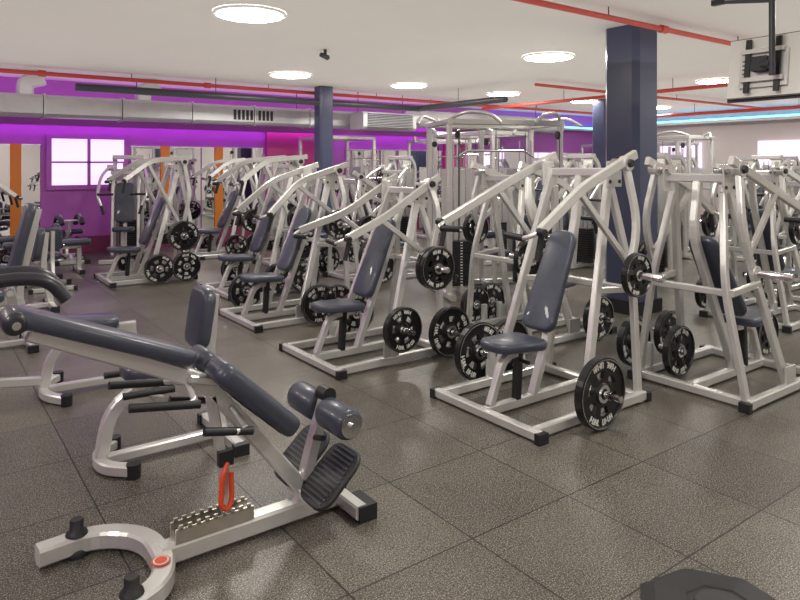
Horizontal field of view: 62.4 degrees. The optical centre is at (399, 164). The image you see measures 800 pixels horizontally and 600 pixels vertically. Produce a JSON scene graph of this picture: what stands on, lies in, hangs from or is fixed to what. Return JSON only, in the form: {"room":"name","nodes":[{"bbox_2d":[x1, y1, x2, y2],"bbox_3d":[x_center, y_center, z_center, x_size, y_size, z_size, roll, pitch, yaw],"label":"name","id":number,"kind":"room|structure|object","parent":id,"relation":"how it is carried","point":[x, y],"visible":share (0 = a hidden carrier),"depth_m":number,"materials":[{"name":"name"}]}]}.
{"room":"gym","nodes":[
{"label":"gym","id":0,"kind":"room"},
{"bbox_2d":[0,76,592,236],"bbox_3d":[-2.374,0.050,13.976,21.700,3.000,0.150,0,0,-36],"label":"wall","id":1,"kind":"structure","parent":0,"point":[67,203],"depth_m":12.38,"materials":[{"name":"purple paint"}]},
{"bbox_2d":[0,144,9,188],"bbox_3d":[-6.493,0.028,10.847,0.127,0.725,0.023,0,0,-36],"label":"wall mirror","id":2,"kind":"object","parent":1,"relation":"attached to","point":[4,148],"depth_m":10.85,"materials":[{"name":"clear glass"}]},
{"bbox_2d":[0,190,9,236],"bbox_3d":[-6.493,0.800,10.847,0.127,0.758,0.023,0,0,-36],"label":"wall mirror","id":3,"kind":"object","parent":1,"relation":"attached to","point":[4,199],"depth_m":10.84,"materials":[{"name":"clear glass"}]},
{"bbox_2d":[10,144,20,235],"bbox_3d":[-6.356,0.440,10.917,0.160,1.580,0.024,0,0,-36],"label":"trim","id":4,"kind":"structure","parent":1,"relation":"attached to","point":[15,149],"depth_m":10.90,"materials":[{"name":"orange paint"}]},
{"bbox_2d":[21,144,40,213],"bbox_3d":[-6.189,0.234,11.069,0.280,1.153,0.023,0,0,-36],"label":"wall mirror","id":5,"kind":"object","parent":1,"relation":"attached to","point":[30,173],"depth_m":11.06,"materials":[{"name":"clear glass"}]},
{"bbox_2d":[46,138,51,184],"bbox_3d":[-5.966,-0.050,11.215,0.080,0.800,0.045,0,0,-36],"label":"frame bar","id":6,"kind":"object","parent":1,"relation":"attached to","point":[48,140],"visible":1,"depth_m":11.20,"materials":[{"name":"purple paint"}]},
{"bbox_2d":[46,184,110,189],"bbox_3d":[-5.466,0.390,11.582,1.320,0.080,0.045,0,0,-36],"label":"frame bar","id":7,"kind":"object","parent":1,"relation":"attached to","point":[105,186],"visible":0.64,"depth_m":11.42,"materials":[{"name":"purple paint"}]},
{"bbox_2d":[52,138,86,184],"bbox_3d":[-5.713,-0.050,11.411,0.560,0.800,0.020,0,0,-36],"label":"pane","id":8,"kind":"object","parent":7,"relation":"attached to","point":[62,149],"visible":1,"depth_m":11.40,"materials":[{"name":"white glass"}]},
{"bbox_2d":[91,139,123,184],"bbox_3d":[-5.221,-0.050,11.771,0.560,0.800,0.020,0,0,-36],"label":"pane","id":9,"kind":"object","parent":7,"relation":"attached to","point":[101,149],"visible":0.79,"depth_m":11.72,"materials":[{"name":"white glass"}]},
{"bbox_2d":[46,133,127,139],"bbox_3d":[-5.466,-0.490,11.582,1.320,0.080,0.045,0,0,-36],"label":"frame bar","id":10,"kind":"object","parent":1,"relation":"attached to","point":[59,136],"visible":1,"depth_m":11.54,"materials":[{"name":"purple paint"}]},
{"bbox_2d":[52,161,123,162],"bbox_3d":[-5.463,-0.045,11.585,1.170,0.030,0.045,0,0,-36],"label":"frame bar","id":11,"kind":"object","parent":1,"relation":"attached to","point":[52,161],"visible":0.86,"depth_m":11.52,"materials":[{"name":"purple paint"}]},
{"bbox_2d":[87,139,90,184],"bbox_3d":[-5.463,-0.050,11.585,0.050,0.800,0.045,0,0,-36],"label":"frame bar","id":12,"kind":"object","parent":1,"relation":"attached to","point":[88,140],"visible":1,"depth_m":11.57,"materials":[{"name":"purple paint"}]},
{"bbox_2d":[124,140,127,166],"bbox_3d":[-4.963,-0.050,11.951,0.070,0.800,0.045,0,0,-36],"label":"frame bar","id":13,"kind":"object","parent":1,"relation":"attached to","point":[125,141],"visible":0.57,"depth_m":11.93,"materials":[{"name":"purple paint"}]},
{"bbox_2d":[131,146,160,162],"bbox_3d":[-4.684,-0.192,12.172,0.517,0.300,0.023,0,0,-36],"label":"wall mirror","id":14,"kind":"object","parent":1,"relation":"attached to","point":[147,151],"depth_m":12.17,"materials":[{"name":"clear glass"}]},
{"bbox_2d":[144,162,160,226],"bbox_3d":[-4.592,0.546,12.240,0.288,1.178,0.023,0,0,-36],"label":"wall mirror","id":15,"kind":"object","parent":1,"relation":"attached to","point":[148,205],"depth_m":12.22,"materials":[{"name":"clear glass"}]},
{"bbox_2d":[161,146,169,210],"bbox_3d":[-4.396,0.440,12.354,0.160,1.580,0.024,0,0,-36],"label":"trim","id":16,"kind":"structure","parent":1,"relation":"attached to","point":[165,150],"depth_m":12.35,"materials":[{"name":"orange paint"}]},
{"bbox_2d":[170,146,214,228],"bbox_3d":[-3.984,0.450,12.686,0.852,1.589,0.023,0,0,-36],"label":"wall mirror","id":17,"kind":"object","parent":1,"relation":"attached to","point":[202,205],"depth_m":12.76,"materials":[{"name":"clear glass"}]},
{"bbox_2d":[0,116,432,136],"bbox_3d":[-4.843,-0.720,11.763,14.900,0.120,0.020,0,0,-36],"label":"trim","id":18,"kind":"structure","parent":1,"relation":"attached to","point":[3,120],"depth_m":12.34,"materials":[{"name":"purple paint"}]},
{"bbox_2d":[215,147,222,227],"bbox_3d":[-3.557,0.440,12.969,0.160,1.580,0.024,0,0,-36],"label":"trim","id":19,"kind":"structure","parent":1,"relation":"attached to","point":[218,150],"depth_m":12.95,"materials":[{"name":"orange paint"}]},
{"bbox_2d":[223,147,263,172],"bbox_3d":[-3.150,-0.096,13.297,0.851,0.497,0.023,0,0,-36],"label":"wall mirror","id":20,"kind":"object","parent":1,"relation":"attached to","point":[228,152],"depth_m":13.24,"materials":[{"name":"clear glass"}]},
{"bbox_2d":[0,210,550,254],"bbox_3d":[-2.321,1.400,13.904,21.700,0.300,0.030,0,0,-36],"label":"baseboard","id":21,"kind":"structure","parent":1,"relation":"attached to","point":[99,243],"depth_m":11.73,"materials":[{"name":"pink"}]},
{"bbox_2d":[265,132,313,201],"bbox_3d":[-2.225,0.250,13.943,1.300,2.000,0.079,0,0,-36],"label":"wall panel","id":22,"kind":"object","parent":1,"relation":"attached to","point":[276,144],"depth_m":13.80,"materials":[{"name":"paint"}]},
{"bbox_2d":[344,149,426,184],"bbox_3d":[-0.302,0.055,15.386,2.331,0.799,0.023,0,0,-36],"label":"wall mirror","id":23,"kind":"object","parent":1,"relation":"attached to","point":[360,161],"depth_m":15.22,"materials":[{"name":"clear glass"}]},
{"bbox_2d":[437,151,440,197],"bbox_3d":[0.956,0.240,16.309,0.096,1.138,0.023,0,0,-36],"label":"wall mirror","id":24,"kind":"object","parent":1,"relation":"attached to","point":[437,151],"depth_m":16.32,"materials":[{"name":"clear glass"}]},
{"bbox_2d":[443,138,467,168],"bbox_3d":[1.404,0.250,16.603,0.800,2.000,0.079,0,0,-36],"label":"trim","id":25,"kind":"structure","parent":1,"relation":"attached to","point":[462,146],"depth_m":16.52,"materials":[{"name":"paint"}]},
{"bbox_2d":[472,152,477,162],"bbox_3d":[1.926,-0.189,17.020,0.174,0.259,0.023,0,0,-36],"label":"wall mirror","id":26,"kind":"object","parent":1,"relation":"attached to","point":[474,157],"depth_m":17.02,"materials":[{"name":"clear glass"}]},
{"bbox_2d":[484,152,489,167],"bbox_3d":[2.269,-0.126,17.271,0.180,0.394,0.023,0,0,-36],"label":"wall mirror","id":27,"kind":"object","parent":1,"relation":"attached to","point":[486,157],"depth_m":17.27,"materials":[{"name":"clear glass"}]},
{"bbox_2d":[500,152,524,168],"bbox_3d":[3.036,-0.118,17.834,0.919,0.437,0.023,0,0,-36],"label":"wall mirror","id":28,"kind":"object","parent":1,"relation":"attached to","point":[511,159],"depth_m":17.81,"materials":[{"name":"clear glass"}]},
{"bbox_2d":[534,152,549,161],"bbox_3d":[3.979,-0.218,18.525,0.620,0.253,0.023,0,0,-36],"label":"wall mirror","id":29,"kind":"object","parent":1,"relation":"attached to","point":[536,154],"depth_m":18.46,"materials":[{"name":"clear glass"}]},
{"bbox_2d":[563,153,592,160],"bbox_3d":[5.246,-0.232,19.454,1.321,0.215,0.023,0,0,-36],"label":"wall mirror","id":30,"kind":"object","parent":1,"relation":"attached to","point":[564,154],"depth_m":19.37,"materials":[{"name":"clear glass"}]},
{"bbox_2d":[564,128,592,131],"bbox_3d":[3.759,-1.010,18.194,5.980,0.040,0.299,0,0,-36],"label":"trim","id":31,"kind":"structure","parent":1,"relation":"attached to","point":[565,129],"depth_m":19.05,"materials":[{"name":"beige paint"}]},
{"bbox_2d":[565,126,592,128],"bbox_3d":[4.059,-1.070,18.309,5.200,0.040,0.030,0,0,-36],"label":"strip light","id":32,"kind":"object","parent":31,"relation":"on","point":[565,126],"visible":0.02,"depth_m":19.12,"materials":[{"name":"blue"}]},
{"bbox_2d":[0,224,799,599],"bbox_3d":[2.342,1.600,7.545,21.700,0.100,15.800,0,0,-36],"label":"floor","id":33,"kind":"structure","parent":0,"point":[469,507],"depth_m":3.28,"materials":[{"name":"rubber"}]},
{"bbox_2d":[0,182,22,263],"bbox_3d":[-6.195,0.761,9.842,1.128,1.579,1.340,0,0,-36],"label":"press","id":34,"kind":"object","parent":33,"relation":"on","point":[4,257],"visible":0.48,"depth_m":9.73,"materials":[{"name":"silver metal"}]},
{"bbox_2d":[0,203,41,353],"bbox_3d":[-3.417,0.939,5.493,0.774,1.223,0.630,0,0,-36],"label":"bench","id":35,"kind":"object","parent":33,"relation":"on","point":[22,248],"visible":0.63,"depth_m":5.57,"materials":[{"name":"leather"}]},
{"bbox_2d":[0,228,59,312],"bbox_3d":[-4.232,1.114,6.817,1.203,0.872,0.630,0,0,-36],"label":"bench","id":36,"kind":"object","parent":33,"relation":"on","point":[40,249],"visible":0.33,"depth_m":7.03,"materials":[{"name":"metal"}]},
{"bbox_2d":[2,238,90,274],"bbox_3d":[-4.970,1.310,9.314,1.100,0.480,0.540,0,0,-36],"label":"bench","id":37,"kind":"object","parent":33,"relation":"on","point":[72,243],"visible":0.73,"depth_m":9.46,"materials":[{"name":"metal"}]},
{"bbox_2d":[24,223,77,294],"bbox_3d":[-4.525,1.158,8.454,0.567,0.784,1.083,0,0,-36],"label":"bench","id":38,"kind":"object","parent":33,"relation":"on","point":[55,243],"visible":0.52,"depth_m":8.14,"materials":[{"name":"metal"}]},
{"bbox_2d":[0,266,137,407],"bbox_3d":[-2.322,1.117,4.468,1.203,0.865,0.630,0,0,-32],"label":"bench","id":39,"kind":"object","parent":33,"relation":"on","point":[48,383],"visible":0.48,"depth_m":4.40,"materials":[{"name":"metal"}]},
{"bbox_2d":[53,213,89,265],"bbox_3d":[-5.379,1.161,10.634,0.567,0.778,1.083,0,0,-36],"label":"bench","id":40,"kind":"object","parent":33,"relation":"on","point":[70,260],"visible":0.66,"depth_m":10.43,"materials":[{"name":"metal"}]},
{"bbox_2d":[96,155,148,264],"bbox_3d":[-4.551,0.690,10.916,0.768,1.710,1.360,0,0,-16],"label":"machine","id":41,"kind":"object","parent":33,"relation":"on","point":[127,208],"visible":0.83,"depth_m":10.95,"materials":[{"name":"silver metal"}]},
{"bbox_2d":[94,155,200,287],"bbox_3d":[-3.462,0.710,8.994,1.128,1.680,1.340,0,0,-36],"label":"machine","id":42,"kind":"object","parent":33,"relation":"on","point":[138,270],"visible":1,"depth_m":8.87,"materials":[{"name":"silver metal"}]},
{"bbox_2d":[92,285,249,480],"bbox_3d":[-1.268,1.114,3.559,0.715,0.872,0.590,0,0,-36],"label":"bench","id":43,"kind":"object","parent":33,"relation":"on","point":[202,315],"visible":0.79,"depth_m":3.50,"materials":[{"name":"metal"}]},
{"bbox_2d":[0,305,376,599],"bbox_3d":[-0.797,1.017,2.657,1.405,1.066,0.635,0,0,-36],"label":"bench","id":44,"kind":"object","parent":33,"relation":"on","point":[321,487],"visible":1,"depth_m":2.62,"materials":[{"name":"silver metal"}]},
{"bbox_2d":[181,157,257,260],"bbox_3d":[-3.056,0.710,11.399,1.128,1.680,1.340,0,0,-36],"label":"machine","id":45,"kind":"object","parent":33,"relation":"on","point":[227,220],"visible":0.73,"depth_m":11.29,"materials":[{"name":"silver metal"}]},
{"bbox_2d":[200,154,319,300],"bbox_3d":[-1.766,0.710,8.203,1.128,1.680,1.340,0,0,-36],"label":"machine","id":46,"kind":"object","parent":33,"relation":"on","point":[261,241],"visible":0.54,"depth_m":8.16,"materials":[{"name":"silver metal"}]},
{"bbox_2d":[218,162,352,333],"bbox_3d":[-1.156,0.761,6.779,1.128,1.579,1.340,0,0,-36],"label":"press","id":47,"kind":"object","parent":33,"relation":"on","point":[299,215],"visible":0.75,"depth_m":6.72,"materials":[{"name":"silver metal"}]},
{"bbox_2d":[252,161,342,268],"bbox_3d":[-1.601,0.726,10.358,1.148,1.648,1.340,0,0,-36],"label":"press","id":48,"kind":"object","parent":33,"relation":"on","point":[258,207],"visible":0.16,"depth_m":10.30,"materials":[{"name":"silver metal"}]},
{"bbox_2d":[314,86,332,239],"bbox_3d":[-1.421,0.050,12.288,0.280,3.000,0.280,0,0,-36],"label":"column","id":49,"kind":"structure","parent":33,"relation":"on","point":[323,113],"depth_m":12.18,"materials":[{"name":"blue paint"}]},
{"bbox_2d":[293,136,388,241],"bbox_3d":[-1.261,0.486,13.557,1.995,2.118,1.568,0,0,-36],"label":"power rack","id":50,"kind":"object","parent":33,"relation":"on","point":[346,139],"visible":0.1,"depth_m":13.51,"materials":[{"name":"silver metal"}]},
{"bbox_2d":[318,170,415,282],"bbox_3d":[-0.394,0.812,9.135,1.207,1.476,1.340,0,0,-36],"label":"machine","id":51,"kind":"object","parent":33,"relation":"on","point":[365,213],"visible":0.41,"depth_m":8.98,"materials":[{"name":"silver metal"}]},
{"bbox_2d":[279,173,469,380],"bbox_3d":[-0.240,0.812,5.479,1.207,1.476,1.340,0,0,-36],"label":"machine","id":52,"kind":"object","parent":33,"relation":"on","point":[375,256],"visible":0.98,"depth_m":5.33,"materials":[{"name":"silver metal"}]},
{"bbox_2d":[349,156,420,252],"bbox_3d":[-0.247,0.690,11.827,0.768,1.710,1.360,0,0,34],"label":"machine","id":53,"kind":"object","parent":33,"relation":"on","point":[407,176],"visible":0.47,"depth_m":12.16,"materials":[{"name":"silver metal"}]},
{"bbox_2d":[406,136,489,238],"bbox_3d":[1.060,0.471,14.281,2.136,2.178,1.320,0,0,-36],"label":"tower","id":54,"kind":"object","parent":33,"relation":"on","point":[422,170],"visible":0.15,"depth_m":14.13,"materials":[{"name":"silver metal"}]},
{"bbox_2d":[426,128,527,265],"bbox_3d":[1.251,0.471,10.961,1.320,2.178,2.136,0,0,-36],"label":"tower","id":55,"kind":"object","parent":33,"relation":"on","point":[494,135],"visible":0.36,"depth_m":10.72,"materials":[{"name":"silver metal"}]},
{"bbox_2d":[416,110,582,301],"bbox_3d":[1.175,0.471,8.052,2.136,2.178,1.320,0,0,-14],"label":"cable machine","id":56,"kind":"object","parent":33,"relation":"on","point":[455,183],"visible":0.66,"depth_m":8.06,"materials":[{"name":"silver metal"}]},
{"bbox_2d":[517,158,539,197],"bbox_3d":[2.981,0.690,15.372,0.768,1.710,1.360,0,0,34],"label":"machine","id":57,"kind":"object","parent":33,"relation":"on","point":[535,159],"visible":0.02,"depth_m":15.70,"materials":[{"name":"silver metal"}]},
{"bbox_2d":[459,161,616,343],"bbox_3d":[1.261,0.761,6.133,1.128,1.579,1.340,0,0,-36],"label":"press","id":58,"kind":"object","parent":33,"relation":"on","point":[476,299],"visible":0.69,"depth_m":6.06,"materials":[{"name":"silver metal"}]},
{"bbox_2d":[430,150,664,446],"bbox_3d":[0.930,0.726,4.340,1.148,1.648,1.340,0,0,-36],"label":"press","id":59,"kind":"object","parent":33,"relation":"on","point":[598,402],"visible":1,"depth_m":4.30,"materials":[{"name":"silver metal"}]},
{"bbox_2d":[535,156,571,230],"bbox_3d":[2.737,0.690,12.671,1.360,1.710,0.768,0,0,-36],"label":"machine","id":60,"kind":"object","parent":33,"relation":"on","point":[539,189],"visible":0.1,"depth_m":12.75,"materials":[{"name":"silver metal"}]},
{"bbox_2d":[535,154,605,268],"bbox_3d":[2.345,0.690,9.655,1.360,1.710,0.768,0,0,-36],"label":"machine","id":61,"kind":"object","parent":33,"relation":"on","point":[585,249],"visible":0.32,"depth_m":9.86,"materials":[{"name":"silver metal"}]},
{"bbox_2d":[574,158,582,167],"bbox_3d":[4.184,0.690,16.956,1.360,1.710,0.768,0,0,-36],"label":"machine","id":62,"kind":"object","parent":33,"relation":"on","point":[580,160],"visible":0.02,"depth_m":17.05,"materials":[{"name":"silver metal"}]},
{"bbox_2d":[580,144,592,153],"bbox_3d":[6.005,0.486,18.699,1.995,2.118,1.568,0,0,-36],"label":"power rack","id":63,"kind":"object","parent":33,"relation":"on","point":[588,145],"visible":0.02,"depth_m":18.79,"materials":[{"name":"silver metal"}]},
{"bbox_2d":[593,99,605,196],"bbox_3d":[4.560,0.050,14.752,0.400,3.000,0.400,0,0,-36],"label":"shaft","id":64,"kind":"object","parent":33,"relation":"on","point":[599,107],"visible":0.14,"depth_m":14.59,"materials":[{"name":"blue paint"}]},
{"bbox_2d":[582,153,673,281],"bbox_3d":[3.076,0.690,8.827,1.360,1.710,0.768,0,0,-36],"label":"machine","id":65,"kind":"object","parent":33,"relation":"on","point":[667,255],"visible":0.12,"depth_m":9.02,"materials":[{"name":"silver metal"}]},
{"bbox_2d":[606,25,656,301],"bbox_3d":[2.464,0.050,7.040,0.420,3.000,0.420,0,0,-36],"label":"column","id":66,"kind":"structure","parent":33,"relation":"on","point":[631,51],"depth_m":6.88,"materials":[{"name":"blue paint"}]},
{"bbox_2d":[601,295,661,315],"bbox_3d":[2.464,1.480,7.040,0.450,0.140,0.450,0,0,-36],"label":"baseboard","id":67,"kind":"structure","parent":66,"relation":"attached to","point":[619,306],"depth_m":6.89,"materials":[{"name":"black rubber"}]},
{"bbox_2d":[657,155,691,258],"bbox_3d":[4.076,0.690,10.677,1.360,1.710,0.768,0,0,-36],"label":"machine","id":68,"kind":"object","parent":33,"relation":"on","point":[676,163],"visible":0.09,"depth_m":10.83,"materials":[{"name":"silver metal"}]},
{"bbox_2d":[657,140,701,228],"bbox_3d":[6.245,0.471,15.988,1.320,2.178,2.136,0,0,-36],"label":"tower","id":69,"kind":"object","parent":33,"relation":"on","point":[695,143],"visible":0.04,"depth_m":15.63,"materials":[{"name":"silver metal"}]},
{"bbox_2d":[657,130,714,250],"bbox_3d":[5.009,0.471,12.601,1.320,2.178,2.136,0,0,-36],"label":"tower","id":70,"kind":"object","parent":33,"relation":"on","point":[686,137],"visible":0.2,"depth_m":12.13,"materials":[{"name":"silver metal"}]},
{"bbox_2d":[672,157,701,235],"bbox_3d":[5.834,0.690,14.198,1.360,1.710,0.768,0,0,-36],"label":"machine","id":71,"kind":"object","parent":33,"relation":"on","point":[694,162],"visible":0.04,"depth_m":14.31,"materials":[{"name":"silver metal"}]},
{"bbox_2d":[616,156,799,414],"bbox_3d":[2.439,0.746,4.867,1.370,1.608,1.275,0,0,-36],"label":"exercise machine","id":72,"kind":"object","parent":33,"relation":"on","point":[726,302],"visible":0.88,"depth_m":4.64,"materials":[{"name":"silver metal"}]},
{"bbox_2d":[640,568,775,599],"bbox_3d":[1.086,1.516,2.222,0.517,0.067,0.517,0,0,19],"label":"step platform","id":73,"kind":"object","parent":33,"relation":"on","point":[681,584],"visible":1,"depth_m":2.33,"materials":[{"name":"grey plastic"}]},
{"bbox_2d":[716,158,755,229],"bbox_3d":[8.296,0.690,16.251,1.360,1.710,0.768,0,0,-36],"label":"machine","id":74,"kind":"object","parent":33,"relation":"on","point":[741,159],"visible":0.06,"depth_m":16.41,"materials":[{"name":"silver metal"}]},
{"bbox_2d":[694,162,799,333],"bbox_3d":[3.772,0.761,6.734,1.128,1.579,1.340,0,0,-36],"label":"press","id":75,"kind":"object","parent":33,"relation":"on","point":[768,251],"visible":0.45,"depth_m":6.57,"materials":[{"name":"silver metal"}]},
{"bbox_2d":[720,155,785,261],"bbox_3d":[5.920,0.690,11.037,1.360,1.710,0.768,0,0,-36],"label":"machine","id":76,"kind":"object","parent":33,"relation":"on","point":[762,201],"visible":0.18,"depth_m":11.17,"materials":[{"name":"silver metal"}]},
{"bbox_2d":[743,158,799,282],"bbox_3d":[5.492,0.726,9.111,1.148,1.648,1.340,0,0,-36],"label":"press","id":77,"kind":"object","parent":33,"relation":"on","point":[787,162],"visible":0.13,"depth_m":9.45,"materials":[{"name":"silver metal"}]},
{"bbox_2d":[744,176,799,301],"bbox_3d":[4.891,0.812,7.678,1.207,1.476,1.340,0,0,-36],"label":"machine","id":78,"kind":"object","parent":33,"relation":"on","point":[782,235],"visible":0.09,"depth_m":7.71,"materials":[{"name":"silver metal"}]},
{"bbox_2d":[760,156,799,194],"bbox_3d":[7.178,0.690,12.703,1.360,1.710,0.768,0,0,-36],"label":"machine","id":79,"kind":"object","parent":33,"relation":"on","point":[796,161],"visible":0.06,"depth_m":12.85,"materials":[{"name":"silver metal"}]},
{"bbox_2d":[0,0,799,116],"bbox_3d":[2.342,-1.500,7.545,21.700,0.100,15.800,0,0,-36],"label":"ceiling","id":80,"kind":"structure","parent":0,"point":[477,48],"depth_m":7.95,"materials":[{"name":"paint"}]},
{"bbox_2d":[0,75,352,128],"bbox_3d":[-5.125,-1.087,10.626,10.340,0.735,0.460,0,0,-36],"label":"air duct","id":81,"kind":"object","parent":80,"relation":"hanging from","point":[22,103],"visible":0.77,"depth_m":11.04,"materials":[{"name":"silver metal"}]},
{"bbox_2d":[212,4,285,22],"bbox_3d":[-1.434,-1.429,6.302,0.690,0.041,0.690,0,0,-36],"label":"ceiling light","id":82,"kind":"object","parent":80,"relation":"attached to","point":[244,13],"depth_m":6.19,"materials":[{"name":"white plastic"}]},
{"bbox_2d":[269,71,311,78],"bbox_3d":[-1.752,-1.429,10.558,0.690,0.041,0.690,0,0,-36],"label":"ceiling light","id":83,"kind":"object","parent":80,"relation":"attached to","point":[279,74],"depth_m":10.41,"materials":[{"name":"white plastic"}]},
{"bbox_2d":[75,78,507,111],"bbox_3d":[-1.469,-1.270,10.678,6.460,0.360,2.560,0,0,-36],"label":"conduit pipe","id":84,"kind":"object","parent":80,"relation":"hanging from","point":[83,87],"visible":1,"depth_m":11.50,"materials":[{"name":"metal"}]},
{"bbox_2d":[0,68,592,114],"bbox_3d":[-1.424,-1.376,12.596,21.200,0.148,0.099,0,0,-36],"label":"pipe","id":85,"kind":"object","parent":80,"relation":"hanging from","point":[41,73],"visible":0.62,"depth_m":11.36,"materials":[{"name":"red metal"}]},
{"bbox_2d":[319,49,329,59],"bbox_3d":[-0.947,-1.387,8.318,0.070,0.126,0.147,0,0,35],"label":"security camera","id":86,"kind":"object","parent":80,"relation":"attached to","point":[324,55],"visible":1,"depth_m":8.28,"materials":[{"name":"grey paint"}]},
{"bbox_2d":[350,95,415,131],"bbox_3d":[-0.330,-1.075,13.388,1.300,0.750,0.516,0,0,-36],"label":"air conditioner","id":87,"kind":"object","parent":80,"relation":"hanging from","point":[374,121],"depth_m":13.13,"materials":[{"name":"white metal"}]},
{"bbox_2d":[390,82,427,87],"bbox_3d":[0.159,-1.429,11.959,0.690,0.041,0.690,0,0,-36],"label":"ceiling light","id":88,"kind":"object","parent":80,"relation":"attached to","point":[408,84],"depth_m":11.78,"materials":[{"name":"white plastic"}]},
{"bbox_2d":[405,99,564,133],"bbox_3d":[2.170,-1.126,15.727,4.900,0.648,0.396,0,0,-36],"label":"air duct","id":89,"kind":"object","parent":80,"relation":"hanging from","point":[436,115],"visible":0.35,"depth_m":15.19,"materials":[{"name":"silver metal"}]},
{"bbox_2d":[486,91,520,95],"bbox_3d":[2.095,-1.429,13.378,0.690,0.041,0.690,0,0,-36],"label":"ceiling light","id":90,"kind":"object","parent":80,"relation":"attached to","point":[503,93],"depth_m":13.21,"materials":[{"name":"white plastic"}]},
{"bbox_2d":[522,52,574,61],"bbox_3d":[1.977,-1.429,8.803,0.690,0.041,0.690,0,0,-36],"label":"ceiling light","id":91,"kind":"object","parent":80,"relation":"attached to","point":[540,56],"depth_m":8.67,"materials":[{"name":"white plastic"}]},
{"bbox_2d":[571,99,597,102],"bbox_3d":[4.192,-1.429,14.916,0.690,0.041,0.690,0,0,-36],"label":"ceiling light","id":92,"kind":"object","parent":80,"relation":"attached to","point":[585,101],"depth_m":14.74,"materials":[{"name":"white plastic"}]},
{"bbox_2d":[481,78,727,109],"bbox_3d":[3.880,-1.333,11.959,0.066,0.233,6.900,0,0,-36],"label":"pipe","id":93,"kind":"object","parent":80,"relation":"hanging from","point":[718,85],"visible":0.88,"depth_m":12.34,"materials":[{"name":"red metal"}]},
{"bbox_2d":[512,0,738,45],"bbox_3d":[2.863,-1.380,6.749,21.200,0.140,0.081,0,0,-36],"label":"pipe","id":94,"kind":"object","parent":80,"relation":"hanging from","point":[664,29],"visible":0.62,"depth_m":6.15,"materials":[{"name":"red metal"}]},
{"bbox_2d":[534,83,762,107],"bbox_3d":[5.708,-1.387,13.609,8.500,0.127,0.054,0,0,-36],"label":"pipe","id":95,"kind":"object","parent":80,"relation":"hanging from","point":[535,84],"visible":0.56,"depth_m":13.28,"materials":[{"name":"red metal"}]},
{"bbox_2d":[657,106,671,108],"bbox_3d":[6.450,-1.429,16.571,0.690,0.041,0.690,0,0,-36],"label":"ceiling light","id":96,"kind":"object","parent":80,"relation":"attached to","point":[658,107],"depth_m":16.31,"materials":[{"name":"white plastic"}]},
{"bbox_2d":[695,78,727,83],"bbox_3d":[5.445,-1.429,11.346,0.690,0.041,0.690,0,0,-36],"label":"ceiling light","id":97,"kind":"object","parent":80,"relation":"attached to","point":[713,80],"depth_m":11.19,"materials":[{"name":"white plastic"}]},
{"bbox_2d":[657,104,799,117],"bbox_3d":[7.670,-1.310,14.738,0.080,0.280,6.900,0,0,-36],"label":"pipe","id":98,"kind":"object","parent":80,"relation":"hanging from","point":[694,113],"visible":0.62,"depth_m":14.94,"materials":[{"name":"red metal"}]},
{"bbox_2d":[711,0,799,102],"bbox_3d":[2.472,-0.948,4.553,0.292,1.003,0.580,0,0,-36],"label":"television","id":99,"kind":"object","parent":80,"relation":"hanging from","point":[764,68],"depth_m":4.52,"materials":[{"name":"white plastic"}]},
{"bbox_2d":[657,105,799,214],"bbox_3d":[11.108,0.050,14.066,0.150,3.000,15.950,0,0,-36],"label":"wall","id":100,"kind":"structure","parent":0,"point":[737,139],"depth_m":17.26,"materials":[{"name":"beige paint"}]},
{"bbox_2d":[660,143,701,167],"bbox_3d":[7.814,-0.250,18.378,0.058,0.700,1.200,0,0,-36],"label":"window","id":101,"kind":"structure","parent":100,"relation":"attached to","point":[665,148],"depth_m":18.04,"materials":[{"name":"white glass"}]},
{"bbox_2d":[657,116,799,125],"bbox_3d":[9.895,-1.130,15.254,0.399,0.040,11.900,0,0,-36],"label":"trim","id":102,"kind":"structure","parent":100,"relation":"attached to","point":[791,117],"depth_m":16.92,"materials":[{"name":"beige paint"}]},
{"bbox_2d":[657,114,799,122],"bbox_3d":[9.757,-1.190,15.214,0.030,0.040,11.000,0,0,-36],"label":"strip light","id":103,"kind":"object","parent":102,"relation":"on","point":[785,114],"visible":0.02,"depth_m":16.88,"materials":[{"name":"blue"}]},
{"bbox_2d":[758,140,799,167],"bbox_3d":[9.411,-0.250,16.201,0.058,0.700,1.200,0,0,-36],"label":"window","id":104,"kind":"structure","parent":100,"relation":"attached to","point":[779,147],"depth_m":16.27,"materials":[{"name":"white glass"}]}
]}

